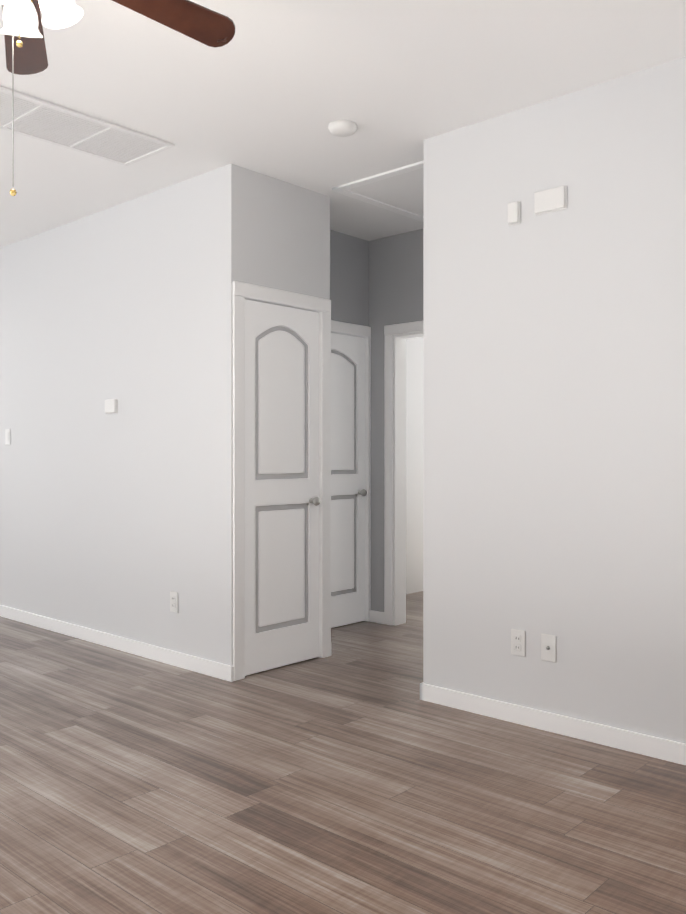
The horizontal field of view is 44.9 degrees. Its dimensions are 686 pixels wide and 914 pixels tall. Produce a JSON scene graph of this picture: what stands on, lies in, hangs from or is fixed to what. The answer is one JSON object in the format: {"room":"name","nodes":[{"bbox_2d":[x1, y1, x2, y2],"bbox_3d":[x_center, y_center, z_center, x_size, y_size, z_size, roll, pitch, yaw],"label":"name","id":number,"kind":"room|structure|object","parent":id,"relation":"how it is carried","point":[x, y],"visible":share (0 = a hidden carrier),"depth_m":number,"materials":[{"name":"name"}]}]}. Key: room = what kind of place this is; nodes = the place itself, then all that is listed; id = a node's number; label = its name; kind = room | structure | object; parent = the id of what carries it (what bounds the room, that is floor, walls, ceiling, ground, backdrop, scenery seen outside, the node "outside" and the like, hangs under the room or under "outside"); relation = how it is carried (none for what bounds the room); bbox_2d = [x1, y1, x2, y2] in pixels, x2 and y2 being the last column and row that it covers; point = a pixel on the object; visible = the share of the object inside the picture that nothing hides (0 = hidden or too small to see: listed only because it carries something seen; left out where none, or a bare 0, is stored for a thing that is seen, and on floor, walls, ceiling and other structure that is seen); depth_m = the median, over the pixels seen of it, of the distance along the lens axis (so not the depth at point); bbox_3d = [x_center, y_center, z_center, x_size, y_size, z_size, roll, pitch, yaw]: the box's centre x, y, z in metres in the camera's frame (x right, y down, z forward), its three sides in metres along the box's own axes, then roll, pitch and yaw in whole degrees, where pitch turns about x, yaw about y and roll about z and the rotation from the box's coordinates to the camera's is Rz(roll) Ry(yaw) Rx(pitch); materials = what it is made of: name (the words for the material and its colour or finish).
{"room":"empty living room","nodes":[
{"label":"empty living room","id":0,"kind":"room"},
{"bbox_2d":[0,164,329,665],"bbox_3d":[-3.260,-0.191,7.346,7.920,2.740,0.760,0,0,42],"label":"wall","id":1,"kind":"structure","parent":0,"point":[108,523],"depth_m":4.97,"materials":[{"name":"grey paint"}]},
{"bbox_2d":[5,429,9,444],"bbox_3d":[-2.464,-0.148,6.097,0.072,0.116,0.010,0,0,42],"label":"light switch","id":2,"kind":"object","parent":1,"relation":"attached to","point":[7,436],"visible":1,"depth_m":6.09,"materials":[{"name":"white plastic"}]},
{"bbox_2d":[105,399,117,413],"bbox_3d":[-1.441,-0.315,5.155,0.120,0.090,0.022,0,0,42],"label":"thermostat","id":3,"kind":"object","parent":1,"relation":"attached to","point":[111,406],"visible":1,"depth_m":5.13,"materials":[{"name":"white plastic"}]},
{"bbox_2d":[170,591,177,612],"bbox_3d":[-0.964,0.826,4.732,0.072,0.116,0.010,0,0,42],"label":"outlet","id":4,"kind":"object","parent":1,"relation":"attached to","point":[173,601],"visible":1,"depth_m":4.73,"materials":[{"name":"white plastic"}]},
{"bbox_2d":[233,281,330,680],"bbox_3d":[-0.372,0.127,4.713,0.138,2.118,0.746,0,0,42],"label":"door frame","id":5,"kind":"structure","parent":1,"relation":"attached to","point":[242,292],"depth_m":4.55,"materials":[{"name":"white wood"}]},
{"bbox_2d":[245,299,320,675],"bbox_3d":[-0.334,0.164,4.675,0.103,2.029,0.587,0,0,42],"label":"closet door","id":6,"kind":"structure","parent":1,"relation":"in","point":[282,500],"depth_m":4.68,"materials":[{"name":"grey wood"}]},
{"bbox_2d":[0,591,685,913],"bbox_3d":[-2.904,1.236,4.684,15.800,0.100,10.200,0,0,42],"label":"floor","id":7,"kind":"structure","parent":0,"point":[353,773],"depth_m":2.91,"materials":[{"name":"brown wood"}]},
{"bbox_2d":[0,0,685,247],"bbox_3d":[-2.904,-1.603,4.676,15.800,0.100,10.200,0,0,42],"label":"ceiling","id":8,"kind":"structure","parent":0,"point":[274,88],"depth_m":3.44,"materials":[{"name":"white paint"}]},
{"bbox_2d":[0,86,174,165],"bbox_3d":[-1.332,-1.544,3.877,0.420,0.013,1.020,0,0,42],"label":"ceiling vent","id":9,"kind":"object","parent":8,"relation":"in","point":[45,121],"visible":1,"depth_m":3.93,"materials":[{"name":"white metal"}]},
{"bbox_2d":[0,0,234,195],"bbox_3d":[-0.841,-1.117,2.211,1.233,0.859,1.250,0,0,42],"label":"ceiling fan","id":10,"kind":"object","parent":8,"relation":"hanging from","point":[24,40],"visible":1,"depth_m":2.48,"materials":[{"name":"brown wood"}]},
{"bbox_2d":[328,120,356,136],"bbox_3d":[-0.001,-1.530,3.882,0.136,0.041,0.136,0,0,42],"label":"smoke detector","id":11,"kind":"object","parent":8,"relation":"attached to","point":[342,128],"visible":1,"depth_m":3.84,"materials":[{"name":"white plastic"}]},
{"bbox_2d":[332,161,423,220],"bbox_3d":[0.495,-1.548,4.878,0.710,0.012,0.880,0,0,42],"label":"attic hatch","id":12,"kind":"structure","parent":8,"relation":"attached to","point":[399,190],"depth_m":4.80,"materials":[{"name":"white"}]},
{"bbox_2d":[330,230,368,326],"bbox_3d":[-0.135,-0.186,5.727,0.120,2.740,1.060,0,0,42],"label":"wall","id":13,"kind":"structure","parent":0,"point":[349,276],"depth_m":5.83,"materials":[{"name":"grey paint"}]},
{"bbox_2d":[331,333,366,627],"bbox_3d":[-0.063,0.161,5.714,0.103,2.029,0.677,0,0,42],"label":"bedroom door","id":14,"kind":"structure","parent":13,"relation":"in","point":[348,492],"depth_m":5.84,"materials":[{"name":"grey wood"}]},
{"bbox_2d":[331,320,370,620],"bbox_3d":[-0.102,0.124,5.751,0.138,2.118,0.836,0,0,42],"label":"door frame","id":15,"kind":"structure","parent":13,"relation":"attached to","point":[342,328],"depth_m":5.97,"materials":[{"name":"white wood"}]},
{"bbox_2d":[369,229,422,624],"bbox_3d":[0.762,-0.186,5.545,1.450,2.740,0.120,0,0,42],"label":"wall","id":16,"kind":"structure","parent":0,"point":[395,279],"depth_m":5.90,"materials":[{"name":"grey paint"}]},
{"bbox_2d":[385,321,422,624],"bbox_3d":[0.667,0.129,5.620,0.890,2.110,0.138,0,0,42],"label":"door frame","id":17,"kind":"structure","parent":16,"relation":"attached to","point":[408,329],"depth_m":5.85,"materials":[{"name":"white wood"}]},
{"bbox_2d":[406,337,422,593],"bbox_3d":[0.389,-0.190,7.043,0.120,2.740,1.590,0,0,42],"label":"wall","id":18,"kind":"structure","parent":0,"point":[414,465],"depth_m":7.19,"materials":[{"name":"white paint"}]},
{"bbox_2d":[423,57,685,743],"bbox_3d":[1.475,-0.182,4.027,1.650,2.740,1.400,0,0,42],"label":"wall","id":19,"kind":"structure","parent":0,"point":[554,422],"depth_m":3.56,"materials":[{"name":"white paint"}]},
{"bbox_2d":[0,605,685,764],"bbox_3d":[-2.900,1.150,3.698,13.134,0.078,7.550,0,0,42],"label":"baseboard","id":20,"kind":"structure","parent":19,"relation":"attached to","point":[655,747],"depth_m":3.87,"materials":[{"name":"white wood"}]},
{"bbox_2d":[508,201,519,225],"bbox_3d":[0.762,-1.091,3.711,0.060,0.100,0.022,0,0,42],"label":"sensor","id":21,"kind":"object","parent":19,"relation":"attached to","point":[513,213],"visible":0.96,"depth_m":3.70,"materials":[{"name":"white plastic"}]},
{"bbox_2d":[511,629,524,656],"bbox_3d":[0.781,0.829,3.708,0.072,0.116,0.010,0,0,42],"label":"outlet","id":22,"kind":"object","parent":19,"relation":"attached to","point":[517,642],"visible":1,"depth_m":3.70,"materials":[{"name":"white plastic"}]},
{"bbox_2d":[541,633,555,662],"bbox_3d":[0.889,0.830,3.603,0.072,0.116,0.018,0,0,42],"label":"outlet","id":23,"kind":"object","parent":19,"relation":"attached to","point":[548,647],"visible":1,"depth_m":3.60,"materials":[{"name":"white plastic"}]},
{"bbox_2d":[534,185,566,214],"bbox_3d":[0.895,-1.110,3.590,0.150,0.100,0.022,0,0,42],"label":"door chime","id":24,"kind":"object","parent":19,"relation":"attached to","point":[550,200],"visible":0.98,"depth_m":3.58,"materials":[{"name":"white plastic"}]}
]}

